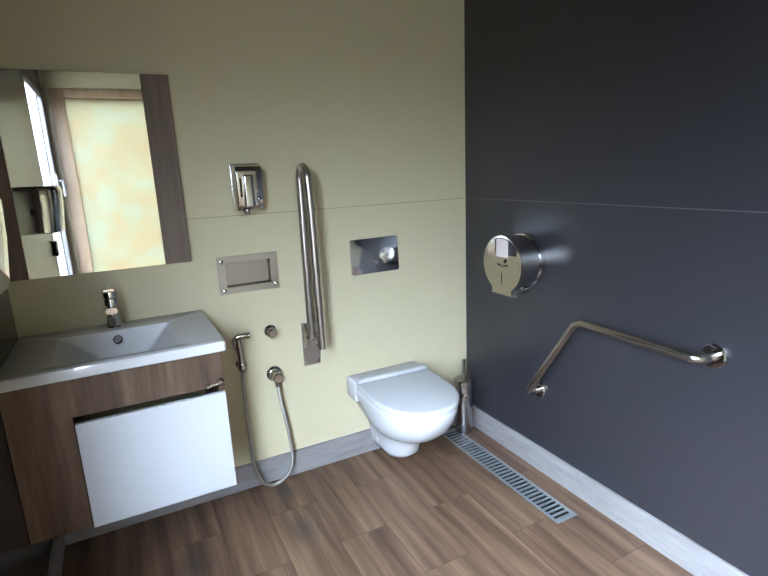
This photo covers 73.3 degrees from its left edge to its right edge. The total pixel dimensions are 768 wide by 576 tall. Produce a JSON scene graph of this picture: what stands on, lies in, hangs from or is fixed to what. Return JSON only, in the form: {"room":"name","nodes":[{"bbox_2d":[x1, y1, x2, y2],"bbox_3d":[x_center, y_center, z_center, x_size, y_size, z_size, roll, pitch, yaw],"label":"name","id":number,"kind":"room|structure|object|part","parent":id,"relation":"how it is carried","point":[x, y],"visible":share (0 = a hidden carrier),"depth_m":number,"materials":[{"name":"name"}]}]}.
{"room":"public restroom","nodes":[
{"label":"public restroom","id":0,"kind":"room"},
{"bbox_2d":[0,288,52,575],"bbox_3d":[-0.682,0.021,0.514,0.032,2.500,2.720,-9,14,-26],"label":"wall","id":1,"kind":"structure","parent":0,"point":[18,557],"depth_m":1.45,"materials":[{"name":"grey paint"}]},
{"bbox_2d":[0,198,9,293],"bbox_3d":[-0.860,-0.087,1.051,0.152,0.208,0.276,-9,14,-26],"label":"paper towel dispenser","id":2,"kind":"object","parent":1,"relation":"attached to","point":[4,259],"visible":1,"depth_m":1.08,"materials":[{"name":"silver metal"}]},
{"bbox_2d":[47,536,64,575],"bbox_3d":[-0.639,1.167,0.844,0.012,0.116,2.600,-9,14,-26],"label":"baseboard","id":3,"kind":"structure","parent":1,"relation":"attached to","point":[58,546],"depth_m":1.81,"materials":[{"name":"grey tile"}]},
{"bbox_2d":[0,352,236,544],"bbox_3d":[-0.887,0.445,1.792,0.602,0.493,0.460,-9,14,-26],"label":"vanity cabinet","id":4,"kind":"object","parent":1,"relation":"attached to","point":[116,467],"visible":0.94,"depth_m":1.58,"materials":[{"name":"brown wood"}]},
{"bbox_2d":[0,310,225,392],"bbox_3d":[-0.889,0.221,1.739,0.617,0.103,0.469,-9,14,-26],"label":"basin","id":5,"kind":"object","parent":4,"relation":"in","point":[60,356],"visible":0.84,"depth_m":1.69,"materials":[{"name":"white ceramic"}]},
{"bbox_2d":[102,288,123,329],"bbox_3d":[-0.957,0.073,1.815,0.058,0.156,0.137,-9,14,-26],"label":"mixer tap","id":6,"kind":"object","parent":5,"relation":"on","point":[110,301],"visible":1,"depth_m":1.83,"materials":[{"name":"silver metal"}]},
{"bbox_3d":[-0.965,0.017,1.812,0.050,0.044,0.108,-9,14,-26],"label":"lever","id":7,"kind":"part","parent":6,"relation":"part of","materials":[{"name":"silver metal"}]},
{"bbox_3d":[-0.949,0.079,1.801,0.041,0.042,0.103,-9,14,-26],"label":"spout","id":8,"kind":"part","parent":6,"relation":"part of","materials":[{"name":"silver metal"}]},
{"bbox_3d":[-0.710,0.538,1.651,0.432,0.345,0.018,-9,14,-26],"label":"flap door","id":9,"kind":"part","parent":4,"relation":"part of","materials":[{"name":"white"}]},
{"bbox_3d":[-0.637,0.400,1.937,0.018,0.493,0.421,-9,14,-26],"label":"panel","id":10,"kind":"part","parent":4,"relation":"part of","materials":[{"name":"silver wood"}]},
{"bbox_2d":[0,0,466,466],"bbox_3d":[-0.473,-0.372,2.175,2.147,2.500,0.120,-9,14,-26],"label":"wall","id":11,"kind":"structure","parent":0,"point":[369,95],"depth_m":2.17,"materials":[{"name":"beige paint"}]},
{"bbox_2d":[0,68,191,281],"bbox_3d":[-1.026,-0.392,1.796,0.596,0.676,0.023,-9,14,-26],"label":"wall mirror","id":12,"kind":"object","parent":11,"relation":"attached to","point":[90,176],"visible":0.9,"depth_m":1.79,"materials":[{"name":"clear mirror"}]},
{"bbox_3d":[-1.260,-0.355,1.680,0.068,0.676,0.023,-9,14,-26],"label":"panel","id":13,"kind":"part","parent":12,"relation":"part of","materials":[{"name":"brown wood"}]},
{"bbox_3d":[-0.803,-0.427,1.906,0.093,0.676,0.023,-9,14,-26],"label":"panel","id":14,"kind":"part","parent":12,"relation":"part of","materials":[{"name":"brown wood"}]},
{"bbox_2d":[229,163,263,213],"bbox_3d":[-0.530,-0.388,2.014,0.110,0.191,0.101,-9,14,-26],"label":"soap dispenser","id":15,"kind":"object","parent":11,"relation":"attached to","point":[246,180],"visible":1,"depth_m":1.98,"materials":[{"name":"silver metal"}]},
{"bbox_3d":[-0.533,-0.451,1.999,0.106,0.005,0.083,-9,14,-26],"label":"lid","id":16,"kind":"part","parent":15,"relation":"part of","materials":[{"name":"silver metal"}]},
{"bbox_2d":[216,251,279,295],"bbox_3d":[-0.562,-0.064,2.133,0.246,0.155,0.034,-9,14,-26],"label":"recessed wall box","id":17,"kind":"object","parent":11,"relation":"attached to","point":[255,271],"visible":1,"depth_m":2.14,"materials":[{"name":"silver metal"}]},
{"bbox_2d":[225,258,270,287],"bbox_3d":[-0.564,-0.065,2.137,0.190,0.109,0.026,-9,14,-26],"label":"tray","id":18,"kind":"object","parent":17,"relation":"on","point":[239,272],"depth_m":2.14,"materials":[{"name":"silver metal"}]},
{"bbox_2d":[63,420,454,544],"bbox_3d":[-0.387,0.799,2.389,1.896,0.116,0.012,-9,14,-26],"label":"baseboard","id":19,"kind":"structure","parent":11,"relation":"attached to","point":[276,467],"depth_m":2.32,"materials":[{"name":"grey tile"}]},
{"bbox_2d":[232,332,293,486],"bbox_3d":[-0.516,0.523,2.228,0.210,0.723,0.071,-9,14,-26],"label":"bidet sprayer","id":20,"kind":"object","parent":11,"relation":"attached to","point":[242,366],"visible":1,"depth_m":2.19,"materials":[{"name":"grey metal"}]},
{"bbox_3d":[-0.590,0.280,2.120,0.026,0.146,0.025,-9,14,-26],"label":"sprayer handle","id":21,"kind":"part","parent":20,"relation":"part of","materials":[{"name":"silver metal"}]},
{"bbox_2d":[264,325,277,337],"bbox_3d":[-0.476,0.188,2.191,0.052,0.052,0.051,-9,14,-26],"label":"valve","id":22,"kind":"object","parent":11,"relation":"attached to","point":[270,331],"visible":1,"depth_m":2.17,"materials":[{"name":"silver metal"}]},
{"bbox_3d":[-0.474,0.188,2.186,0.042,0.042,0.041,-9,14,-26],"label":"knob","id":23,"kind":"part","parent":22,"relation":"part of","materials":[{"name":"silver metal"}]},
{"bbox_2d":[266,366,282,386],"bbox_3d":[-0.464,0.383,2.226,0.068,0.076,0.071,-9,14,-26],"label":"valve","id":24,"kind":"object","parent":11,"relation":"attached to","point":[274,373],"visible":1,"depth_m":2.22,"materials":[{"name":"silver metal"}]},
{"bbox_2d":[296,163,325,365],"bbox_3d":[-0.302,-0.069,2.159,0.080,0.883,0.173,-9,14,-26],"label":"grab rail","id":25,"kind":"object","parent":11,"relation":"attached to","point":[313,332],"visible":1,"depth_m":2.12,"materials":[{"name":"silver metal"}]},
{"bbox_3d":[-0.326,0.247,2.309,0.078,0.202,0.004,-9,14,-26],"label":"wall plate","id":26,"kind":"part","parent":25,"relation":"part of","materials":[{"name":"silver metal"}]},
{"bbox_2d":[186,198,460,219],"bbox_3d":[-0.443,-0.312,2.134,1.907,0.002,0.001,-9,14,-26],"label":"trim","id":27,"kind":"structure","parent":11,"relation":"attached to","point":[454,198],"depth_m":2.23,"materials":[{"name":"brown"}]},
{"bbox_2d":[349,235,398,275],"bbox_3d":[-0.042,-0.151,2.370,0.240,0.159,0.016,-9,14,-26],"label":"flush plate","id":28,"kind":"object","parent":11,"relation":"attached to","point":[378,254],"visible":1,"depth_m":2.36,"materials":[{"name":"silver metal"}]},
{"bbox_2d":[347,361,459,457],"bbox_3d":[0.115,0.614,2.306,0.380,0.409,0.547,-9,14,-26],"label":"toilet","id":29,"kind":"object","parent":11,"relation":"attached to","point":[407,405],"visible":1,"depth_m":2.19,"materials":[{"name":"white ceramic"}]},
{"bbox_3d":[0.119,0.638,2.313,0.372,0.360,0.524,-9,14,-26],"label":"bowl","id":30,"kind":"part","parent":29,"relation":"part of","materials":[{"name":"white ceramic"}]},
{"bbox_3d":[0.133,0.466,2.213,0.367,0.014,0.417,-9,14,-26],"label":"seat","id":31,"kind":"part","parent":29,"relation":"part of","materials":[{"name":"white plastic"}]},
{"bbox_3d":[0.132,0.450,2.209,0.371,0.016,0.422,-9,14,-26],"label":"lid","id":32,"kind":"part","parent":29,"relation":"part of","materials":[{"name":"white plastic"}]},
{"bbox_2d":[61,425,693,575],"bbox_3d":[0.206,1.140,1.284,2.147,0.100,2.840,-9,14,-26],"label":"floor","id":33,"kind":"structure","parent":0,"point":[435,510],"depth_m":1.99,"materials":[{"name":"brown wood"}]},
{"bbox_2d":[454,359,473,433],"bbox_3d":[0.414,0.554,2.672,0.102,0.394,0.102,-9,14,-26],"label":"toilet brush","id":34,"kind":"object","parent":33,"relation":"on","point":[463,383],"visible":0.92,"depth_m":2.65,"materials":[{"name":"grey metal"}]},
{"bbox_3d":[0.408,0.413,2.640,0.021,0.103,0.021,-9,14,-26],"label":"handle","id":35,"kind":"part","parent":34,"relation":"part of","materials":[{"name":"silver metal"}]},
{"bbox_2d":[443,428,576,523],"bbox_3d":[0.526,0.852,2.370,0.105,0.057,0.824,-9,14,-26],"label":"floor drain","id":36,"kind":"object","parent":33,"relation":"in","point":[547,504],"visible":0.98,"depth_m":2.30,"materials":[{"name":"grey metal"}]},
{"bbox_2d":[464,0,767,575],"bbox_3d":[1.078,-0.257,1.385,0.120,2.500,2.720,-9,14,-26],"label":"wall","id":37,"kind":"structure","parent":0,"point":[654,103],"depth_m":1.75,"materials":[{"name":"grey paint"}]},
{"bbox_2d":[484,233,545,297],"bbox_3d":[0.553,-0.103,2.202,0.135,0.252,0.240,-9,14,-26],"label":"dispenser","id":38,"kind":"object","parent":37,"relation":"attached to","point":[515,264],"visible":1,"depth_m":2.14,"materials":[{"name":"silver metal"}]},
{"bbox_3d":[0.602,-0.117,2.225,0.025,0.240,0.240,-9,14,-26],"label":"plate","id":39,"kind":"part","parent":38,"relation":"part of","materials":[{"name":"silver metal"}]},
{"bbox_2d":[473,405,748,575],"bbox_3d":[1.045,0.903,1.671,0.012,0.116,2.588,-9,14,-26],"label":"baseboard","id":40,"kind":"structure","parent":37,"relation":"attached to","point":[691,556],"depth_m":1.98,"materials":[{"name":"grey tile"}]},
{"bbox_2d":[472,198,767,212],"bbox_3d":[0.999,-0.211,1.422,0.001,0.003,2.600,-9,14,-26],"label":"trim","id":41,"kind":"structure","parent":37,"relation":"attached to","point":[472,198],"depth_m":1.71,"materials":[{"name":"grey"}]},
{"bbox_2d":[526,319,727,397],"bbox_3d":[0.803,0.329,1.893,0.085,0.454,0.795,-9,14,-26],"label":"grab rail","id":42,"kind":"object","parent":37,"relation":"attached to","point":[713,355],"visible":1,"depth_m":1.73,"materials":[{"name":"grey metal"}]}
]}

